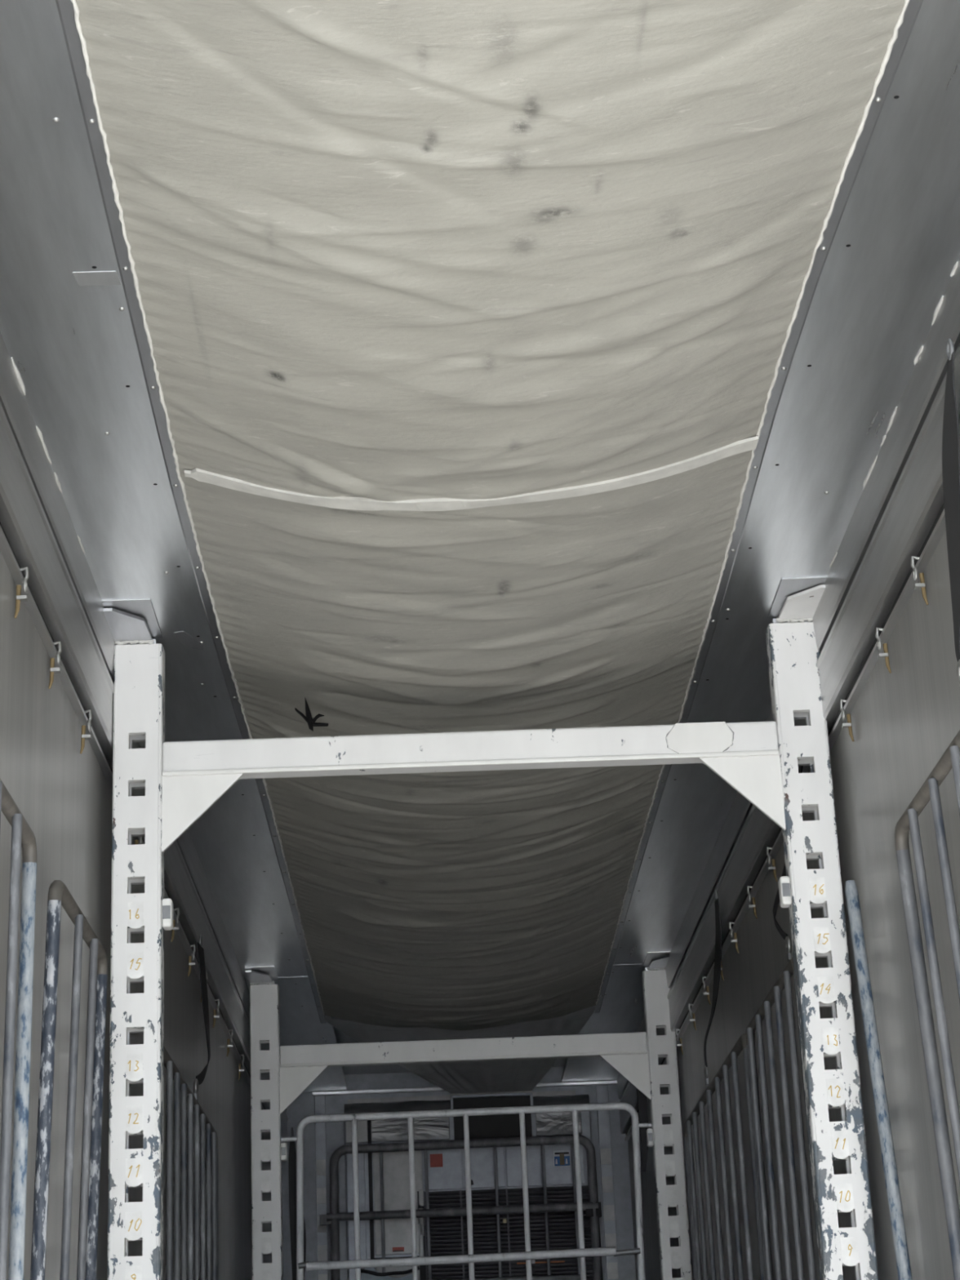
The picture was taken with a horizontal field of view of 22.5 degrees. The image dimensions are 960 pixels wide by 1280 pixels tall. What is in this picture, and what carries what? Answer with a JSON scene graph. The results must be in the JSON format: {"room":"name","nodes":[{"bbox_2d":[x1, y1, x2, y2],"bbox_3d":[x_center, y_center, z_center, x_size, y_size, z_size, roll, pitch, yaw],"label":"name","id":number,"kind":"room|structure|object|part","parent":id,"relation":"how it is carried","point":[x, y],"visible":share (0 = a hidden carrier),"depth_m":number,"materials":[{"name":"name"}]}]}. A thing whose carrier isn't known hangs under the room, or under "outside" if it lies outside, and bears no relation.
{"room":"cargo space","nodes":[
{"label":"cargo space","id":0,"kind":"room"},
{"bbox_2d":[0,551,271,1279],"bbox_3d":[-1.323,1.864,9.135,0.060,3.410,17.900,-2,-20,-2],"label":"wall","id":1,"kind":"structure","parent":0,"point":[64,794],"depth_m":7.56,"materials":[{"name":"grey metal"}]},
{"bbox_2d":[0,331,288,1145],"bbox_3d":[-1.310,0.655,9.512,0.067,0.570,17.799,-2,-20,-2],"label":"trim","id":2,"kind":"structure","parent":1,"relation":"attached to","point":[42,549],"depth_m":7.59,"materials":[{"name":"metal"}]},
{"bbox_2d":[193,934,210,1100],"bbox_3d":[-1.302,1.807,11.345,0.018,0.806,0.736,-2,-20,-2],"label":"strap","id":3,"kind":"object","parent":1,"relation":"hanging from","point":[200,1077],"visible":1,"depth_m":11.41,"materials":[{"name":"fabric"}]},
{"bbox_2d":[288,1127,306,1279],"bbox_3d":[-1.062,3.301,14.002,0.093,0.941,0.046,10,-23,-32],"label":"strap","id":4,"kind":"object","parent":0,"point":[292,1153],"visible":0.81,"depth_m":14.00,"materials":[{"name":"fabric"}]},
{"bbox_2d":[281,1066,635,1279],"bbox_3d":[-0.144,4.800,17.538,2.570,3.410,0.135,-2,-20,-2],"label":"wall","id":5,"kind":"structure","parent":0,"point":[321,1140],"depth_m":17.86,"materials":[{"name":"metal"}]},
{"bbox_3d":[-1.139,4.660,17.523,0.068,1.755,0.008,-2,-20,-2],"label":"slot plate","id":6,"kind":"part","parent":5,"relation":"part of","materials":[{"name":"grey metal"}]},
{"bbox_3d":[0.964,4.590,17.582,0.078,1.755,0.008,-2,-20,-2],"label":"slot plate","id":7,"kind":"part","parent":5,"relation":"part of","materials":[{"name":"grey metal"}]},
{"bbox_2d":[0,0,959,1092],"bbox_3d":[-0.075,0.277,9.667,2.570,0.165,17.800,-2,-20,-2],"label":"ceiling","id":8,"kind":"structure","parent":0,"point":[66,328],"depth_m":6.91,"materials":[{"name":"metal"}]},
{"bbox_3d":[-1.030,-1.326,4.856,0.500,0.030,7.690,-2,-20,-2],"label":"panel","id":9,"kind":"part","parent":8,"relation":"part of","materials":[{"name":"metal"}]},
{"bbox_2d":[55,0,326,1023],"bbox_3d":[-0.907,-0.078,8.321,0.079,0.011,15.050,-2,-20,-2],"label":"trim","id":10,"kind":"structure","parent":8,"relation":"attached to","point":[65,7],"depth_m":6.51,"materials":[{"name":"metal"}]},
{"bbox_3d":[-1.133,0.955,11.267,0.500,0.030,5.960,-2,-20,-2],"label":"panel","id":11,"kind":"part","parent":8,"relation":"part of","materials":[{"name":"metal"}]},
{"bbox_3d":[-1.209,2.652,16.028,0.500,0.030,4.190,-2,-20,-2],"label":"panel","id":12,"kind":"part","parent":8,"relation":"part of","materials":[{"name":"metal"}]},
{"bbox_2d":[324,1007,595,1095],"bbox_3d":[-0.149,2.868,16.491,1.750,0.148,2.676,-2,-20,-2],"label":"duct","id":13,"kind":"object","parent":8,"relation":"attached to","point":[519,1076],"visible":0.67,"depth_m":16.30,"materials":[{"name":"white fabric"}]},
{"bbox_2d":[71,0,909,1030],"bbox_3d":[-0.029,-0.047,8.226,1.764,0.202,14.767,-2,-20,-2],"label":"duct","id":14,"kind":"object","parent":8,"relation":"hanging from","point":[468,324],"visible":0.95,"depth_m":6.33,"materials":[{"name":"white fabric"}]},
{"bbox_3d":[-0.886,-0.119,8.198,0.056,0.015,14.673,-2,-20,-2],"label":"hem cord","id":15,"kind":"part","parent":14,"relation":"part of","materials":[{"name":"white fabric"}]},
{"bbox_3d":[0.817,-0.175,8.246,0.064,0.015,14.673,-2,-20,-2],"label":"hem cord","id":16,"kind":"part","parent":14,"relation":"part of","materials":[{"name":"white fabric"}]},
{"bbox_3d":[0.874,2.583,16.086,0.470,0.030,4.190,-2,-20,-2],"label":"panel","id":17,"kind":"part","parent":8,"relation":"part of","materials":[{"name":"metal"}]},
{"bbox_3d":[0.951,0.886,11.325,0.470,0.030,5.960,-2,-20,-2],"label":"panel","id":18,"kind":"part","parent":8,"relation":"part of","materials":[{"name":"metal"}]},
{"bbox_2d":[594,0,923,1013],"bbox_3d":[0.835,-0.136,8.369,0.090,0.011,15.050,-2,-20,-2],"label":"trim","id":19,"kind":"structure","parent":8,"relation":"attached to","point":[913,9],"depth_m":6.69,"materials":[{"name":"metal"}]},
{"bbox_3d":[1.053,-1.395,4.914,0.470,0.030,7.690,-2,-20,-2],"label":"panel","id":20,"kind":"part","parent":8,"relation":"part of","materials":[{"name":"metal"}]},
{"bbox_2d":[627,529,959,1279],"bbox_3d":[1.304,1.777,9.208,0.060,3.410,17.900,-2,-20,-2],"label":"wall","id":21,"kind":"structure","parent":0,"point":[904,720],"depth_m":7.76,"materials":[{"name":"grey metal"}]},
{"bbox_2d":[703,889,721,1084],"bbox_3d":[1.130,1.699,11.769,0.018,0.776,1.047,-2,-20,-2],"label":"strap","id":22,"kind":"object","parent":21,"relation":"attached to","point":[717,959],"visible":1,"depth_m":11.53,"materials":[{"name":"fabric"}]},
{"bbox_2d":[773,765,803,961],"bbox_3d":[1.175,0.851,9.171,0.020,0.661,1.023,-2,-20,-2],"label":"strap","id":23,"kind":"object","parent":21,"relation":"hanging from","point":[788,943],"visible":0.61,"depth_m":9.31,"materials":[{"name":"fabric"}]},
{"bbox_2d":[617,255,959,1141],"bbox_3d":[1.190,0.572,9.582,0.067,0.570,17.799,-2,-20,-2],"label":"trim","id":24,"kind":"structure","parent":21,"relation":"attached to","point":[896,525],"depth_m":7.70,"materials":[{"name":"metal"}]},
{"bbox_2d":[942,338,959,685],"bbox_3d":[1.215,-0.313,6.157,0.018,0.871,0.332,-2,-20,-2],"label":"strap","id":25,"kind":"object","parent":21,"relation":"hanging from","point":[950,437],"visible":1,"depth_m":6.18,"materials":[{"name":"fabric"}]},
{"bbox_3d":[0.063,3.511,8.571,2.690,0.180,17.900,-2,-20,-2],"label":"floor","id":26,"kind":"structure","parent":0,"visible":0},
{"bbox_2d":[0,778,37,1279],"bbox_3d":[-1.098,1.280,5.395,0.066,1.970,0.890,-2,-20,-2],"label":"cage","id":27,"kind":"object","parent":26,"relation":"on","point":[22,835],"visible":1,"depth_m":5.80,"materials":[{"name":"grey metal"}]},
{"bbox_3d":[-1.132,0.388,5.712,0.036,0.076,0.890,-2,-20,-2],"label":"rail","id":28,"kind":"part","parent":27,"relation":"part of","materials":[{"name":"grey metal"}]},
{"bbox_2d":[30,880,107,1279],"bbox_3d":[-1.133,1.725,6.642,0.095,1.970,0.990,-2,-20,-2],"label":"cage","id":29,"kind":"object","parent":26,"relation":"on","point":[59,895],"visible":1,"depth_m":6.71,"materials":[{"name":"grey metal"}]},
{"bbox_3d":[-1.153,0.833,6.960,0.037,0.076,0.990,-2,-20,-2],"label":"rail","id":30,"kind":"part","parent":29,"relation":"part of","materials":[{"name":"grey metal"}]},
{"bbox_2d":[164,1047,218,1279],"bbox_3d":[-1.156,2.788,9.632,0.046,1.970,2.385,-2,-20,-2],"label":"cage","id":31,"kind":"object","parent":26,"relation":"on","point":[185,1104],"visible":0.69,"depth_m":9.68,"materials":[{"name":"grey metal"}]},
{"bbox_3d":[-1.200,1.897,9.948,0.035,0.076,2.384,-2,-20,-2],"label":"rail","id":32,"kind":"part","parent":31,"relation":"part of","materials":[{"name":"grey metal"}]},
{"bbox_2d":[360,1266,419,1279],"bbox_3d":[-0.598,5.293,16.669,0.425,1.898,0.229,-2,-20,-2],"label":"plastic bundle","id":33,"kind":"object","parent":26,"relation":"on","point":[368,1273],"visible":0.89,"depth_m":16.92,"materials":[{"name":"plastic"}]},
{"bbox_2d":[319,1134,603,1279],"bbox_3d":[-0.099,4.916,16.954,2.020,2.797,0.080,-2,-20,-2],"label":"roll cage","id":34,"kind":"object","parent":26,"relation":"on","point":[593,1209],"visible":0.88,"depth_m":17.24,"materials":[{"name":"grey paint"}]},
{"bbox_2d":[244,951,692,1279],"bbox_3d":[-0.044,3.428,13.449,2.467,3.250,0.475,-2,-20,-2],"label":"frame","id":35,"kind":"object","parent":26,"relation":"on","point":[292,1068],"visible":0.98,"depth_m":13.93,"materials":[{"name":"white paint"}]},
{"bbox_3d":[-1.258,1.923,13.918,0.168,0.004,0.385,-2,-20,-2],"label":"backing plate","id":36,"kind":"part","parent":35,"relation":"part of","materials":[{"name":"metal"}]},
{"bbox_3d":[-1.195,3.542,13.584,0.168,3.218,0.110,-2,-20,-2],"label":"post","id":37,"kind":"part","parent":35,"relation":"part of","materials":[{"name":"white metal"}]},
{"bbox_2d":[280,1102,651,1279],"bbox_3d":[-0.034,3.836,13.510,2.140,2.422,0.074,-2,-20,-2],"label":"roll cage","id":38,"kind":"object","parent":35,"relation":"attached to","point":[527,1255],"visible":1,"depth_m":13.75,"materials":[{"name":"white paint"}]},
{"bbox_2d":[636,1088,648,1171],"bbox_3d":[0.939,2.680,13.993,0.040,0.781,0.054,-19,-25,38],"label":"strap","id":39,"kind":"object","parent":35,"relation":"hanging from","point":[642,1099],"visible":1,"depth_m":13.96,"materials":[{"name":"fabric"}]},
{"bbox_3d":[1.038,1.847,13.981,0.169,0.004,0.385,-2,-20,-2],"label":"backing plate","id":40,"kind":"part","parent":35,"relation":"part of","materials":[{"name":"metal"}]},
{"bbox_3d":[1.101,3.466,13.647,0.169,3.218,0.110,-2,-20,-2],"label":"post","id":41,"kind":"part","parent":35,"relation":"part of","materials":[{"name":"white metal"}]},
{"bbox_2d":[344,1092,594,1279],"bbox_3d":[-0.036,4.865,17.344,1.810,3.149,0.259,-2,-20,-2],"label":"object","id":42,"kind":"object","parent":26,"relation":"on","point":[446,1167],"visible":0.6,"depth_m":17.58,"materials":[{"name":"metal"}]},
{"bbox_3d":[-0.885,4.356,17.437,0.132,1.340,0.026,-2,-20,-2],"label":"panel","id":43,"kind":"part","parent":42,"relation":"part of","materials":[{"name":"grey metal"}]},
{"bbox_3d":[-0.904,3.589,17.710,0.160,0.197,0.026,-2,-20,-2],"label":"panel","id":44,"kind":"part","parent":42,"relation":"part of","materials":[{"name":"grey metal"}]},
{"bbox_3d":[-0.583,4.727,17.309,0.315,0.530,0.026,-2,-20,-2],"label":"panel","id":45,"kind":"part","parent":42,"relation":"part of","materials":[{"name":"white metal"}]},
{"bbox_3d":[-0.591,4.072,17.543,0.355,0.760,0.026,-2,-20,-2],"label":"door panel","id":46,"kind":"part","parent":42,"relation":"part of","materials":[{"name":"white metal"}]},
{"bbox_3d":[-0.512,3.576,17.721,0.575,0.197,0.026,-2,-20,-2],"label":"panel","id":47,"kind":"part","parent":42,"relation":"part of","materials":[{"name":"metal"}]},
{"bbox_3d":[-0.263,3.854,17.626,0.270,0.310,0.026,-2,-20,-2],"label":"panel","id":48,"kind":"part","parent":42,"relation":"part of","materials":[{"name":"white metal"}]},
{"bbox_3d":[0.032,3.842,17.635,0.300,0.315,0.026,-2,-20,-2],"label":"panel","id":49,"kind":"part","parent":42,"relation":"part of","materials":[{"name":"white metal"}]},
{"bbox_2d":[450,1092,534,1140],"bbox_3d":[0.091,3.514,17.728,0.604,0.350,0.072,-2,-20,-2],"label":"outlet","id":50,"kind":"object","parent":42,"relation":"attached to","point":[503,1126],"depth_m":17.74,"materials":[{"name":"black metal"}]},
{"bbox_2d":[423,1185,594,1279],"bbox_3d":[0.216,4.508,17.395,1.212,1.095,0.035,-2,-20,-2],"label":"grille","id":51,"kind":"object","parent":42,"relation":"attached to","point":[448,1234],"depth_m":17.48,"materials":[{"name":"black metal"}]},
{"bbox_3d":[0.322,3.831,17.643,0.260,0.317,0.026,-2,-20,-2],"label":"panel","id":52,"kind":"part","parent":42,"relation":"part of","materials":[{"name":"white metal"}]},
{"bbox_3d":[0.577,3.542,17.750,0.335,0.193,0.026,-2,-20,-2],"label":"panel","id":53,"kind":"part","parent":42,"relation":"part of","materials":[{"name":"metal"}]},
{"bbox_2d":[554,1151,568,1154],"bbox_3d":[0.598,3.753,17.658,0.104,0.013,0.002,-2,-20,-2],"label":"print","id":54,"kind":"object","parent":42,"relation":"on","point":[555,1153],"depth_m":17.66},
{"bbox_2d":[559,1153,564,1164],"bbox_3d":[0.599,3.792,17.643,0.033,0.082,0.003,-2,-20,-2],"label":"print","id":55,"kind":"object","parent":42,"relation":"attached to","point":[562,1156],"depth_m":17.64},
{"bbox_2d":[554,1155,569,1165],"bbox_3d":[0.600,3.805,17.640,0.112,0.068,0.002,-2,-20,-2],"label":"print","id":56,"kind":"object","parent":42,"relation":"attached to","point":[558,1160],"depth_m":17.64},
{"bbox_3d":[0.611,3.820,17.652,0.300,0.320,0.026,-2,-20,-2],"label":"panel","id":57,"kind":"part","parent":42,"relation":"part of","materials":[{"name":"white metal"}]},
{"bbox_2d":[102,576,878,1279],"bbox_3d":[0.022,1.434,7.847,2.482,3.250,0.475,-2,-20,-2],"label":"frame","id":58,"kind":"object","parent":26,"relation":"on","point":[181,780],"visible":0.99,"depth_m":8.28,"materials":[{"name":"white paint"}]},
{"bbox_3d":[-1.198,-0.070,8.316,0.170,0.004,0.385,-2,-20,-2],"label":"backing plate","id":59,"kind":"part","parent":58,"relation":"part of","materials":[{"name":"metal"}]},
{"bbox_3d":[-1.135,1.548,7.982,0.170,3.218,0.110,-2,-20,-2],"label":"post","id":60,"kind":"part","parent":58,"relation":"part of","materials":[{"name":"white metal"}]},
{"bbox_3d":[0.764,0.341,8.391,0.234,0.112,0.006,-2,-20,-2],"label":"patch plate","id":61,"kind":"part","parent":58,"relation":"part of","materials":[{"name":"white paint"}]},
{"bbox_3d":[1.109,-0.147,8.380,0.175,0.004,0.385,-2,-20,-2],"label":"backing plate","id":62,"kind":"part","parent":58,"relation":"part of","materials":[{"name":"metal"}]},
{"bbox_3d":[1.172,1.472,8.046,0.175,3.218,0.110,-2,-20,-2],"label":"post","id":63,"kind":"part","parent":58,"relation":"part of","materials":[{"name":"white metal"}]},
{"bbox_2d":[683,1033,764,1279],"bbox_3d":[1.099,2.996,10.661,0.046,2.084,2.575,-2,-20,-2],"label":"cage","id":64,"kind":"object","parent":26,"relation":"on","point":[731,1060],"visible":0.83,"depth_m":10.66,"materials":[{"name":"grey metal"}]},
{"bbox_3d":[1.063,2.051,10.996,0.035,0.076,2.574,-2,-20,-2],"label":"rail","id":65,"kind":"part","parent":64,"relation":"part of","materials":[{"name":"grey metal"}]},
{"bbox_2d":[745,957,820,1279],"bbox_3d":[1.130,2.304,8.715,0.046,2.082,1.425,-2,-20,-2],"label":"cage","id":66,"kind":"object","parent":26,"relation":"on","point":[784,980],"visible":0.77,"depth_m":8.84,"materials":[{"name":"grey metal"}]},
{"bbox_3d":[1.095,1.360,9.051,0.035,0.076,1.424,-2,-20,-2],"label":"rail","id":67,"kind":"part","parent":66,"relation":"part of","materials":[{"name":"grey metal"}]},
{"bbox_2d":[844,880,912,1279],"bbox_3d":[1.276,1.780,7.381,0.041,2.188,0.231,4,-21,-18],"label":"tube","id":68,"kind":"object","parent":26,"relation":"on","point":[886,1140],"visible":1,"depth_m":7.54,"materials":[{"name":"silver metal"}]},
{"bbox_2d":[894,729,959,1279],"bbox_3d":[1.217,1.210,5.542,0.115,2.013,1.450,-2,-20,-2],"label":"cage","id":69,"kind":"object","parent":26,"relation":"on","point":[950,759],"visible":1,"depth_m":6.20,"materials":[{"name":"grey metal"}]},
{"bbox_3d":[1.149,0.299,5.865,0.037,0.076,1.450,-2,-20,-2],"label":"rail","id":70,"kind":"part","parent":69,"relation":"part of","materials":[{"name":"grey metal"}]}
]}

